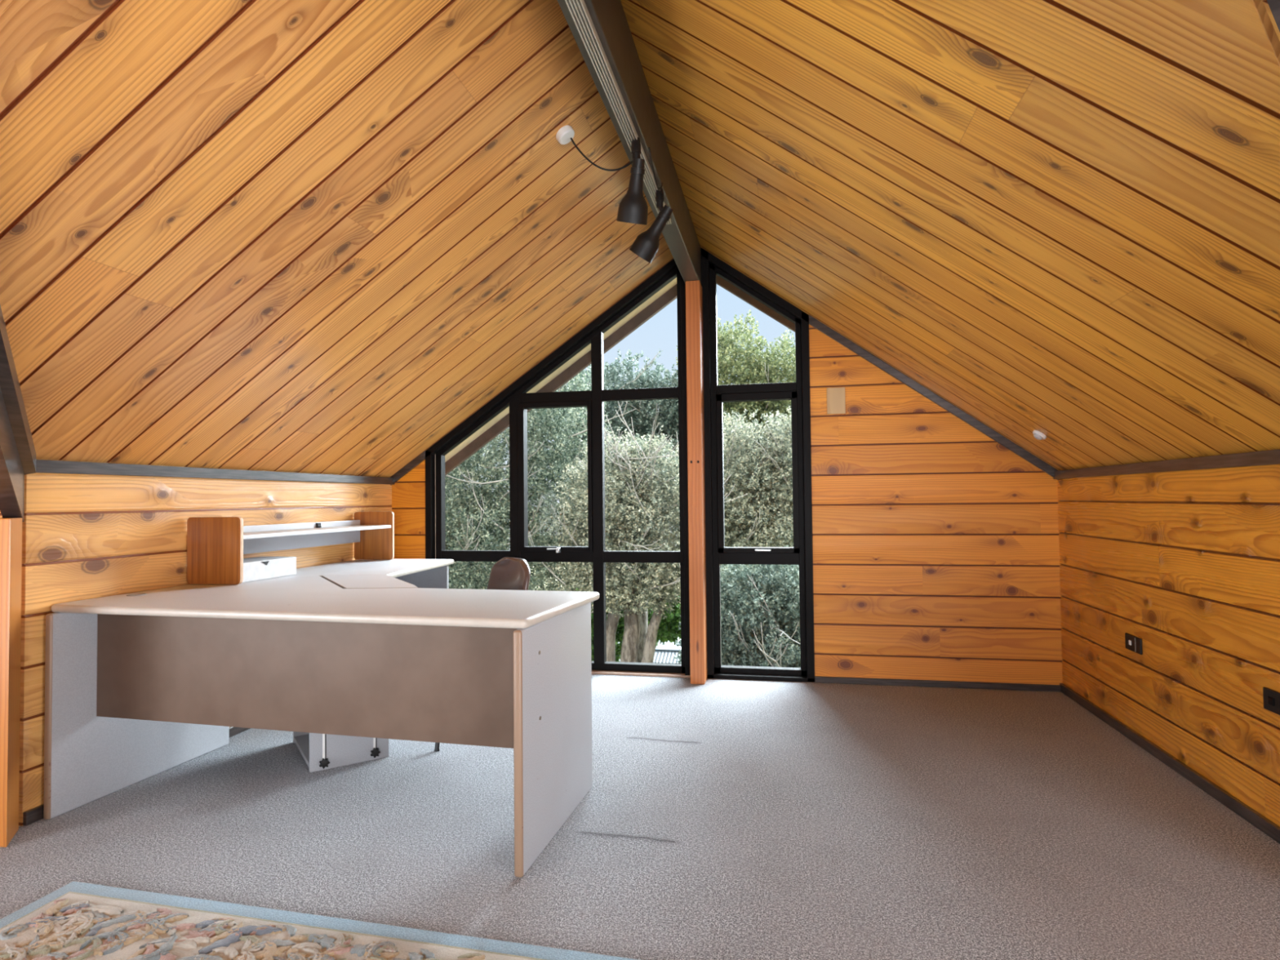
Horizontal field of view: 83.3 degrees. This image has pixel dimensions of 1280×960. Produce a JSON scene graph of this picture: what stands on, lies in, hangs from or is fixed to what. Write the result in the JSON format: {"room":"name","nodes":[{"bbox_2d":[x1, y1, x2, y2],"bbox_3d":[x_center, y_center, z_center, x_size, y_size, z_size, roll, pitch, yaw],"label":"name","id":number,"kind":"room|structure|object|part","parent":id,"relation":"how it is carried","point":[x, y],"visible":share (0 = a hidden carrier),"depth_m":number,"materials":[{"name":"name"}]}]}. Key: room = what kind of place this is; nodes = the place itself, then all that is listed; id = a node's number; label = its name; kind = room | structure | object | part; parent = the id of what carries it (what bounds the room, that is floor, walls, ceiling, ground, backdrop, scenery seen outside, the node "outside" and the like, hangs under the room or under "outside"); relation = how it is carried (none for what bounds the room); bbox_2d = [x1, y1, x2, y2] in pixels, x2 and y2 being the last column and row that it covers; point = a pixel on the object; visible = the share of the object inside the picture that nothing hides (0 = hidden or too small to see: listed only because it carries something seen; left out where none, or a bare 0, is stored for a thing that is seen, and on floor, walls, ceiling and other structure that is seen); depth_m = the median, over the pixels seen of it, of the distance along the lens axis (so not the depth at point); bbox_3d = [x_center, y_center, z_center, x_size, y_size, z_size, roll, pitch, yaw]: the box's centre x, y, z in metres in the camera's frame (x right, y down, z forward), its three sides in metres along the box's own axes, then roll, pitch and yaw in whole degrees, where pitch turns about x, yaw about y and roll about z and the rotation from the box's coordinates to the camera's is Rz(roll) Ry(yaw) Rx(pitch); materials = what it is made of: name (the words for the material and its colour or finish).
{"room":"attic home office","nodes":[
{"label":"attic home office","id":0,"kind":"room"},
{"bbox_2d":[18,458,391,826],"bbox_3d":[-1.863,0.570,3.568,0.035,1.229,2.328,-1,-2,11],"label":"wall","id":1,"kind":"structure","parent":0,"point":[85,536],"depth_m":2.77,"materials":[{"name":"brown wood"}]},
{"bbox_2d":[0,387,24,522],"bbox_3d":[-1.451,-0.581,1.461,0.050,1.381,2.341,0,-2,-34],"label":"trim","id":2,"kind":"structure","parent":1,"relation":"attached to","point":[11,472],"depth_m":2.24,"materials":[{"name":"wood"}]},
{"bbox_2d":[0,305,35,475],"bbox_3d":[-1.418,-0.660,1.485,0.030,1.221,2.341,0,-2,-34],"label":"trim","id":3,"kind":"structure","parent":1,"relation":"attached to","point":[10,387],"depth_m":2.14,"materials":[{"name":"wood"}]},
{"bbox_2d":[22,726,250,826],"bbox_3d":[-1.831,1.161,3.548,0.016,0.045,2.328,-1,-2,11],"label":"baseboard","id":4,"kind":"structure","parent":1,"relation":"attached to","point":[36,814],"depth_m":2.44,"materials":[{"name":"black wood"}]},
{"bbox_2d":[35,459,395,484],"bbox_3d":[-1.841,-0.020,3.579,0.022,0.045,2.328,-1,-2,11],"label":"trim","id":5,"kind":"structure","parent":1,"relation":"attached to","point":[46,466],"depth_m":3.07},
{"bbox_2d":[391,459,425,559],"bbox_3d":[-1.513,0.513,4.705,0.275,1.396,0.035,-1,-2,11],"label":"wall","id":6,"kind":"structure","parent":0,"point":[408,493],"depth_m":4.69,"materials":[{"name":"orange wood"}]},
{"bbox_2d":[391,450,425,483],"bbox_3d":[-1.510,-0.077,4.691,0.245,0.220,0.020,-1,-2,11],"label":"trim","id":7,"kind":"structure","parent":6,"relation":"attached to","point":[420,458],"depth_m":4.68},
{"bbox_2d":[0,0,1279,477],"bbox_3d":[0.527,-0.793,2.117,5.357,1.465,4.358,-1,-2,11],"label":"ceiling","id":8,"kind":"structure","parent":0,"point":[322,237],"depth_m":2.13,"materials":[{"name":"brown wood"}]},
{"bbox_2d":[555,124,632,171],"bbox_3d":[-0.156,-1.225,2.657,0.309,0.164,0.072,-1,-2,3],"label":"ceiling rose","id":9,"kind":"object","parent":8,"relation":"attached to","point":[565,135],"visible":0.91,"depth_m":2.65,"materials":[{"name":"white plastic"}]},
{"bbox_2d":[556,0,701,284],"bbox_3d":[-0.068,-1.343,2.360,0.087,0.262,4.138,-1,-2,11],"label":"ridge beam","id":10,"kind":"structure","parent":8,"relation":"attached to","point":[608,17],"depth_m":2.54,"materials":[{"name":"wood"}]},
{"bbox_2d":[564,0,671,224],"bbox_3d":[-0.159,-1.214,1.860,0.040,0.020,2.930,-1,-2,11],"label":"track","id":11,"kind":"object","parent":10,"relation":"attached to","point":[578,9],"visible":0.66,"depth_m":2.15,"materials":[{"name":"beige metal"}]},
{"bbox_2d":[616,137,648,225],"bbox_3d":[-0.030,-1.050,2.571,0.117,0.295,0.142,-1,-2,11],"label":"spotlight","id":12,"kind":"object","parent":11,"relation":"hanging from","point":[633,207],"visible":1,"depth_m":2.53,"materials":[{"name":"black metal"}]},
{"bbox_2d":[629,186,673,262],"bbox_3d":[0.046,-1.042,2.959,0.197,0.290,0.107,-2,-2,36],"label":"spotlight","id":13,"kind":"object","parent":11,"relation":"hanging from","point":[646,246],"visible":0.99,"depth_m":2.93,"materials":[{"name":"black metal"}]},
{"bbox_3d":[0.091,-1.099,2.935,0.039,0.050,0.022,-1,-2,11],"label":"stem","id":14,"kind":"part","parent":13,"relation":"part of","materials":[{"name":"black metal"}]},
{"bbox_2d":[648,146,662,191],"bbox_3d":[0.064,-1.155,2.748,0.012,0.090,0.304,-1,-2,11],"label":"power flex","id":15,"kind":"object","parent":11,"relation":"hanging from","point":[660,188],"visible":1,"depth_m":2.67,"materials":[{"name":"black plastic"}]},
{"bbox_2d":[1032,430,1046,439],"bbox_3d":[1.963,-0.221,3.539,0.060,0.050,0.066,-1,-2,11],"label":"smoke detector","id":16,"kind":"object","parent":8,"relation":"attached to","point":[1037,435],"visible":1,"depth_m":3.52,"materials":[{"name":"white plastic"}]},
{"bbox_2d":[1266,0,1279,31],"bbox_3d":[0.867,-0.602,0.903,2.325,1.400,0.050,0,-2,-34],"label":"trim","id":17,"kind":"structure","parent":8,"relation":"attached to","point":[1274,5],"depth_m":0.84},
{"bbox_2d":[0,674,1279,959],"bbox_3d":[-0.342,1.155,0.762,6.600,0.120,7.418,-1,-2,11],"label":"floor","id":18,"kind":"structure","parent":0,"point":[718,819],"depth_m":2.27,"materials":[{"name":"grey carpet"}]},
{"bbox_2d":[0,517,22,847],"bbox_3d":[-2.057,0.639,2.337,0.162,1.030,0.110,-1,-2,11],"label":"wooden post","id":19,"kind":"object","parent":18,"relation":"on","point":[11,528],"visible":1,"depth_m":2.28,"materials":[{"name":"orange wood"}]},
{"bbox_2d":[0,881,638,959],"bbox_3d":[-0.499,1.085,0.799,2.700,0.024,1.900,-1,-2,13],"label":"rug","id":20,"kind":"object","parent":18,"relation":"on","point":[76,921],"visible":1,"depth_m":1.76,"materials":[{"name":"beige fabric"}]},
{"bbox_2d":[43,558,599,877],"bbox_3d":[-0.983,0.801,3.217,1.887,0.730,1.970,-1,-2,14],"label":"desk","id":21,"kind":"object","parent":18,"relation":"on","point":[140,686],"visible":0.98,"depth_m":2.45,"materials":[{"name":"laminate"}]},
{"bbox_3d":[-1.932,0.817,2.836,0.027,0.698,0.780,-1,-2,14],"label":"panel","id":22,"kind":"part","parent":21,"relation":"part of","materials":[{"name":"grey laminate"}]},
{"bbox_2d":[242,556,296,582],"bbox_3d":[-1.770,0.406,3.277,0.191,0.084,0.375,-1,-2,11],"label":"drawer box","id":23,"kind":"object","parent":21,"relation":"on","point":[257,568],"visible":0.56,"depth_m":3.27,"materials":[{"name":"white laminate"}]},
{"bbox_2d":[186,511,394,584],"bbox_3d":[-1.688,0.314,3.661,0.263,0.285,1.245,-1,-2,11],"label":"hutch","id":24,"kind":"object","parent":21,"relation":"on","point":[216,546],"visible":1,"depth_m":3.39,"materials":[{"name":"brown laminate"}]},
{"bbox_3d":[-1.806,0.300,3.060,0.263,0.285,0.020,-1,-2,11],"label":"panel","id":25,"kind":"part","parent":24,"relation":"part of","materials":[{"name":"brown laminate"}]},
{"bbox_3d":[-1.782,0.312,3.680,0.015,0.083,1.205,-1,-2,11],"label":"panel","id":26,"kind":"part","parent":24,"relation":"part of","materials":[{"name":"grey laminate"}]},
{"bbox_2d":[243,524,391,539],"bbox_3d":[-1.683,0.260,3.661,0.218,0.018,1.205,-1,-2,11],"label":"shelf","id":27,"kind":"object","parent":24,"relation":"attached to","point":[291,531],"depth_m":3.64,"materials":[{"name":"laminate"}]},
{"bbox_2d":[315,522,321,527],"bbox_3d":[-1.724,0.243,3.876,0.026,0.025,0.030,-1,-2,11],"label":"binder clip","id":28,"kind":"object","parent":24,"relation":"on","point":[317,525],"visible":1,"depth_m":3.87,"materials":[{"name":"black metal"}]},
{"bbox_3d":[-1.574,0.329,4.263,0.253,0.285,0.020,-1,-2,11],"label":"panel","id":29,"kind":"part","parent":24,"relation":"part of","materials":[{"name":"brown laminate"}]},
{"bbox_3d":[-1.147,0.646,2.426,1.698,0.395,0.018,-1,-2,14],"label":"modesty panel","id":30,"kind":"part","parent":21,"relation":"part of","materials":[{"name":"beige laminate"}]},
{"bbox_3d":[-1.389,0.849,4.272,0.540,0.698,0.025,-1,-2,11],"label":"panel","id":31,"kind":"part","parent":21,"relation":"part of","materials":[{"name":"grey laminate"}]},
{"bbox_3d":[-0.270,0.787,2.372,0.027,0.698,0.665,-1,-2,14],"label":"panel","id":32,"kind":"part","parent":21,"relation":"part of","materials":[{"name":"grey laminate"}]},
{"bbox_2d":[293,731,388,772],"bbox_3d":[-1.299,0.937,3.118,0.306,0.460,0.458,0,-2,-34],"label":"stand","id":33,"kind":"object","parent":18,"relation":"on","point":[320,752],"visible":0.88,"depth_m":2.93,"materials":[{"name":"grey laminate"}]},
{"bbox_3d":[-1.421,0.943,3.301,0.306,0.460,0.018,0,-2,-34],"label":"panel","id":34,"kind":"part","parent":33,"relation":"part of","materials":[{"name":"grey laminate"}]},
{"bbox_3d":[-1.302,1.146,3.121,0.306,0.018,0.402,0,-2,-34],"label":"panel","id":35,"kind":"part","parent":33,"relation":"part of","materials":[{"name":"grey laminate"}]},
{"bbox_3d":[-1.258,1.130,2.874,0.038,0.039,0.016,0,-2,-34],"label":"star knob","id":36,"kind":"part","parent":33,"relation":"part of","materials":[{"name":"black plastic"}]},
{"bbox_3d":[-1.095,1.129,2.982,0.038,0.039,0.016,0,-2,-34],"label":"star knob","id":37,"kind":"part","parent":33,"relation":"part of","materials":[{"name":"black plastic"}]},
{"bbox_2d":[434,556,530,751],"bbox_3d":[-0.784,0.776,3.404,0.513,0.786,0.439,0,-2,-34],"label":"chair","id":38,"kind":"object","parent":18,"relation":"on","point":[508,573],"visible":0.23,"depth_m":3.57,"materials":[{"name":"brown leather"}]},
{"bbox_3d":[-0.860,0.947,3.133,0.024,0.432,0.105,-1,-2,19],"label":"leg","id":39,"kind":"part","parent":38,"relation":"part of","materials":[{"name":"metal"}]},
{"bbox_2d":[685,280,706,684],"bbox_3d":[0.334,0.007,4.256,0.084,2.345,0.152,-1,-2,11],"label":"wooden post","id":40,"kind":"object","parent":18,"relation":"on","point":[694,304],"visible":1,"depth_m":4.19,"materials":[{"name":"red wood"}]},
{"bbox_2d":[808,324,1062,684],"bbox_3d":[1.665,0.093,4.090,1.344,2.137,0.035,-1,-2,11],"label":"wall","id":41,"kind":"structure","parent":0,"point":[935,547],"depth_m":4.08,"materials":[{"name":"orange wood"}]},
{"bbox_2d":[700,247,814,682],"bbox_3d":[0.699,-0.117,4.311,0.629,2.587,0.109,-1,-2,11],"label":"window","id":42,"kind":"structure","parent":41,"relation":"in","point":[801,554],"depth_m":4.29,"materials":[{"name":"black metal"}]},
{"bbox_3d":[0.408,-0.113,4.341,0.046,2.587,0.057,-1,-2,11],"label":"architrave","id":43,"kind":"part","parent":42,"relation":"part of","materials":[{"name":"black metal"}]},
{"bbox_3d":[0.457,-0.088,4.383,0.041,2.515,0.060,-1,-2,11],"label":"frame","id":44,"kind":"part","parent":42,"relation":"part of","materials":[{"name":"black metal"}]},
{"bbox_3d":[0.488,-0.041,4.368,0.034,0.960,0.074,-1,-2,11],"label":"sash","id":45,"kind":"part","parent":42,"relation":"part of","materials":[{"name":"black metal"}]},
{"bbox_3d":[0.683,-1.161,4.313,0.629,0.496,0.057,-1,-2,11],"label":"architrave","id":46,"kind":"part","parent":42,"relation":"part of","materials":[{"name":"black metal"}]},
{"bbox_3d":[0.694,-1.137,4.362,0.547,0.453,0.060,-1,-2,11],"label":"frame","id":47,"kind":"part","parent":42,"relation":"part of","materials":[{"name":"black metal"}]},
{"bbox_3d":[0.701,-0.499,4.338,0.478,0.042,0.074,-1,-2,11],"label":"sash","id":48,"kind":"part","parent":42,"relation":"part of","materials":[{"name":"black metal"}]},
{"bbox_3d":[0.711,0.420,4.313,0.478,0.031,0.074,-1,-2,11],"label":"sash","id":49,"kind":"part","parent":42,"relation":"part of","materials":[{"name":"black metal"}]},
{"bbox_3d":[0.718,1.143,4.301,0.547,0.045,0.060,-1,-2,11],"label":"frame","id":50,"kind":"part","parent":42,"relation":"part of","materials":[{"name":"black metal"}]},
{"bbox_3d":[0.708,1.164,4.251,0.629,0.024,0.057,-1,-2,11],"label":"architrave","id":51,"kind":"part","parent":42,"relation":"part of","materials":[{"name":"black metal"}]},
{"bbox_3d":[0.728,0.417,4.264,0.090,0.008,0.020,-1,-2,11],"label":"handle","id":52,"kind":"part","parent":42,"relation":"part of","materials":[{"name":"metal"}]},
{"bbox_3d":[0.923,-0.048,4.283,0.034,0.960,0.074,-1,-2,11],"label":"sash","id":53,"kind":"part","parent":42,"relation":"part of","materials":[{"name":"black metal"}]},
{"bbox_3d":[0.958,0.099,4.279,0.037,2.125,0.060,-1,-2,11],"label":"frame","id":54,"kind":"part","parent":42,"relation":"part of","materials":[{"name":"black metal"}]},
{"bbox_3d":[0.984,0.092,4.223,0.043,2.159,0.057,-1,-2,11],"label":"architrave","id":55,"kind":"part","parent":42,"relation":"part of","materials":[{"name":"black wood"}]},
{"bbox_2d":[826,386,845,413],"bbox_3d":[1.139,-0.461,4.183,0.103,0.153,0.010,-1,-2,11],"label":"plate","id":56,"kind":"object","parent":41,"relation":"attached to","point":[836,403],"visible":1,"depth_m":4.18,"materials":[{"name":"beige plastic"}]},
{"bbox_2d":[808,315,1058,479],"bbox_3d":[1.639,-0.483,4.081,1.314,0.987,0.020,-1,-2,11],"label":"trim","id":57,"kind":"structure","parent":41,"relation":"attached to","point":[892,371],"depth_m":4.07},
{"bbox_2d":[814,675,1061,692],"bbox_3d":[1.656,1.143,4.040,1.314,0.035,0.016,-1,-2,11],"label":"baseboard","id":58,"kind":"structure","parent":41,"relation":"attached to","point":[911,682],"depth_m":4.03,"materials":[{"name":"black wood"}]},
{"bbox_2d":[1057,457,1279,826],"bbox_3d":[2.088,0.521,2.792,0.035,1.202,2.328,-1,-2,11],"label":"wall","id":59,"kind":"structure","parent":0,"point":[1186,564],"depth_m":2.71,"materials":[{"name":"brown wood"}]},
{"bbox_2d":[1124,632,1142,654],"bbox_3d":[2.130,0.707,3.111,0.012,0.068,0.140,-1,-2,11],"label":"wall socket","id":60,"kind":"object","parent":59,"relation":"attached to","point":[1133,643],"visible":1,"depth_m":3.10,"materials":[{"name":"black plastic"}]},
{"bbox_2d":[1053,448,1279,479],"bbox_3d":[2.054,-0.054,2.812,0.022,0.045,2.328,-1,-2,11],"label":"trim","id":61,"kind":"structure","parent":59,"relation":"attached to","point":[1269,457],"depth_m":2.68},
{"bbox_2d":[1059,683,1279,844],"bbox_3d":[2.069,1.100,2.781,0.016,0.045,2.328,-1,-2,11],"label":"baseboard","id":62,"kind":"structure","parent":59,"relation":"attached to","point":[1248,814],"depth_m":2.71,"materials":[{"name":"black wood"}]},
{"bbox_2d":[1262,687,1279,715],"bbox_3d":[1.949,0.683,2.194,0.013,0.068,0.150,-1,-2,11],"label":"power outlet","id":63,"kind":"object","parent":59,"relation":"attached to","point":[1271,698],"visible":1,"depth_m":2.22,"materials":[{"name":"black plastic"}]},
{"bbox_3d":[0.353,-0.101,4.386,0.093,2.567,0.100,-1,-2,11],"label":"wall","id":64,"kind":"structure","parent":0,"visible":0},
{"bbox_2d":[435,277,676,462],"bbox_3d":[-1.018,-0.497,4.972,2.900,2.076,0.500,-1,-2,11],"label":"trim","id":65,"kind":"structure","parent":64,"relation":"attached to","point":[673,282],"depth_m":5.06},
{"bbox_2d":[425,258,690,677],"bbox_3d":[-0.534,-0.100,4.553,1.730,2.592,0.110,-1,-2,11],"label":"window","id":66,"kind":"structure","parent":64,"relation":"in","point":[515,397],"depth_m":4.50,"materials":[{"name":"black metal"}]},
{"bbox_3d":[-1.360,0.510,4.674,0.043,1.396,0.057,-1,-2,11],"label":"architrave","id":67,"kind":"part","parent":66,"relation":"part of","materials":[{"name":"black metal"}]},
{"bbox_3d":[-1.305,0.518,4.715,0.039,1.358,0.060,-1,-2,11],"label":"frame","id":68,"kind":"part","parent":66,"relation":"part of","materials":[{"name":"black metal"}]},
{"bbox_3d":[-0.750,-0.018,4.612,0.037,0.940,0.072,-1,-2,11],"label":"sash","id":69,"kind":"part","parent":66,"relation":"part of","materials":[{"name":"black metal"}]},
{"bbox_3d":[-0.546,-0.774,4.545,1.730,1.244,0.057,-1,-2,11],"label":"architrave","id":70,"kind":"part","parent":66,"relation":"part of","materials":[{"name":"black metal"}]},
{"bbox_3d":[-0.542,0.438,4.504,0.085,0.030,0.038,-1,-2,11],"label":"handle","id":71,"kind":"part","parent":66,"relation":"part of","materials":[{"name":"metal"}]},
{"bbox_3d":[-0.530,-0.477,4.580,0.439,0.029,0.072,-1,-2,11],"label":"sash","id":72,"kind":"part","parent":66,"relation":"part of","materials":[{"name":"black metal"}]},
{"bbox_3d":[-0.521,0.435,4.556,0.439,0.027,0.072,-1,-2,11],"label":"sash","id":73,"kind":"part","parent":66,"relation":"part of","materials":[{"name":"black metal"}]},
{"bbox_3d":[-0.529,-0.752,4.593,1.647,1.207,0.060,-1,-2,11],"label":"frame","id":74,"kind":"part","parent":66,"relation":"part of","materials":[{"name":"black metal"}]},
{"bbox_3d":[-0.307,-0.025,4.526,0.025,0.940,0.072,-1,-2,11],"label":"sash","id":75,"kind":"part","parent":66,"relation":"part of","materials":[{"name":"black metal"}]},
{"bbox_3d":[-0.509,1.162,4.542,1.647,0.044,0.060,-1,-2,11],"label":"frame","id":76,"kind":"part","parent":66,"relation":"part of","materials":[{"name":"black metal"}]},
{"bbox_3d":[-0.520,1.190,4.519,1.730,0.012,0.109,-1,-2,11],"label":"sill","id":77,"kind":"part","parent":66,"relation":"part of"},
{"bbox_3d":[0.265,-0.091,4.421,0.043,2.527,0.060,-1,-2,11],"label":"frame","id":78,"kind":"part","parent":66,"relation":"part of","materials":[{"name":"black metal"}]},
{"bbox_3d":[0.287,-0.105,4.370,0.050,2.576,0.047,-1,-2,11],"label":"architrave","id":79,"kind":"part","parent":66,"relation":"part of","materials":[{"name":"black metal"}]},
{"bbox_2d":[444,284,676,475],"bbox_3d":[-0.969,-0.479,5.218,2.900,2.220,0.040,-1,-2,11],"label":"trim","id":80,"kind":"structure","parent":64,"relation":"attached to","point":[670,295],"depth_m":5.11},
{"label":"outside","id":81,"kind":"structure","parent":0,"visible":0},
{"bbox_2d":[463,562,786,599],"bbox_3d":[3.855,6.231,32.079,55.000,0.300,55.282,-1,-2,11],"label":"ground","id":82,"kind":"structure","parent":81,"point":[564,562],"depth_m":46.55,"materials":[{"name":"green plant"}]},
{"bbox_2d":[480,528,547,589],"bbox_3d":[-3.964,3.092,12.416,6.329,5.468,1.734,-1,-2,11],"label":"shrub","id":83,"kind":"object","parent":82,"relation":"on","point":[484,529],"visible":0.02,"depth_m":12.16,"materials":[{"name":"green plant"}]},
{"bbox_2d":[444,364,635,604],"bbox_3d":[-2.328,1.867,9.656,4.919,7.402,2.691,-1,-2,25],"label":"tree","id":84,"kind":"object","parent":82,"relation":"on","point":[460,513],"visible":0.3,"depth_m":9.22,"materials":[{"name":"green plant"}]},
{"bbox_2d":[568,583,680,662],"bbox_3d":[0.075,2.889,14.102,3.718,2.269,1.573,-1,-2,11],"label":"bush","id":85,"kind":"object","parent":82,"relation":"on","point":[668,629],"visible":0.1,"depth_m":13.67,"materials":[{"name":"green plant"}]},
{"bbox_2d":[529,348,728,662],"bbox_3d":[-0.159,1.548,12.398,4.428,8.132,2.628,-1,-2,11],"label":"tree","id":86,"kind":"object","parent":82,"relation":"on","point":[646,412],"visible":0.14,"depth_m":12.06,"materials":[{"name":"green plant"}]},
{"bbox_2d":[528,400,747,662],"bbox_3d":[-0.137,2.233,8.517,2.310,6.553,2.066,0,-2,-10],"label":"tree","id":87,"kind":"object","parent":82,"relation":"on","point":[643,482],"visible":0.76,"depth_m":8.41,"materials":[{"name":"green plant"}]},
{"bbox_2d":[617,637,680,663],"bbox_3d":[0.225,4.405,17.384,6.000,2.650,2.800,-1,-2,11],"label":"neighbouring house","id":88,"kind":"structure","parent":82,"relation":"on","point":[664,654],"depth_m":16.27,"materials":[{"name":"white metal"}]},
{"bbox_2d":[675,309,795,494],"bbox_3d":[2.055,1.353,12.006,2.985,8.446,2.458,-1,-2,-3],"label":"tree","id":89,"kind":"object","parent":82,"relation":"on","point":[754,370],"visible":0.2,"depth_m":11.70,"materials":[{"name":"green plant"}]},
{"bbox_2d":[674,535,799,662],"bbox_3d":[1.937,3.360,10.969,3.131,5.450,1.411,-1,-2,9],"label":"shrub","id":90,"kind":"object","parent":82,"relation":"on","point":[679,641],"visible":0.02,"depth_m":11.21,"materials":[{"name":"green plant"}]},
{"bbox_2d":[677,545,800,667],"bbox_3d":[1.406,3.083,7.491,2.047,4.758,1.928,-1,-2,3],"label":"tree","id":91,"kind":"object","parent":82,"relation":"on","point":[760,627],"visible":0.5,"depth_m":7.40,"materials":[{"name":"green plant"}]},
{"bbox_2d":[720,405,799,591],"bbox_3d":[1.670,2.224,9.360,2.371,6.573,2.157,-1,-2,6],"label":"tree","id":92,"kind":"object","parent":82,"relation":"on","point":[756,517],"visible":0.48,"depth_m":9.29,"materials":[{"name":"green plant"}]},
{"bbox_3d":[1.827,-0.542,4.412,2.900,2.076,0.500,-1,-2,11],"label":"trim","id":93,"kind":"structure","parent":0,"visible":0},
{"bbox_2d":[716,275,795,332],"bbox_3d":[1.876,-0.524,4.659,2.900,2.220,0.040,-1,-2,11],"label":"trim","id":94,"kind":"structure","parent":93,"relation":"attached to","point":[721,282],"depth_m":4.88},
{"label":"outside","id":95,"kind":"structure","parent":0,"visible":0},
{"bbox_2d":[528,505,572,546],"bbox_3d":[-1.210,0.696,10.142,0.922,0.878,0.881,0,-2,-23],"label":"shrub","id":96,"kind":"object","parent":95,"point":[540,505],"visible":0.02,"depth_m":9.99,"materials":[{"name":"green plant"}]}
]}

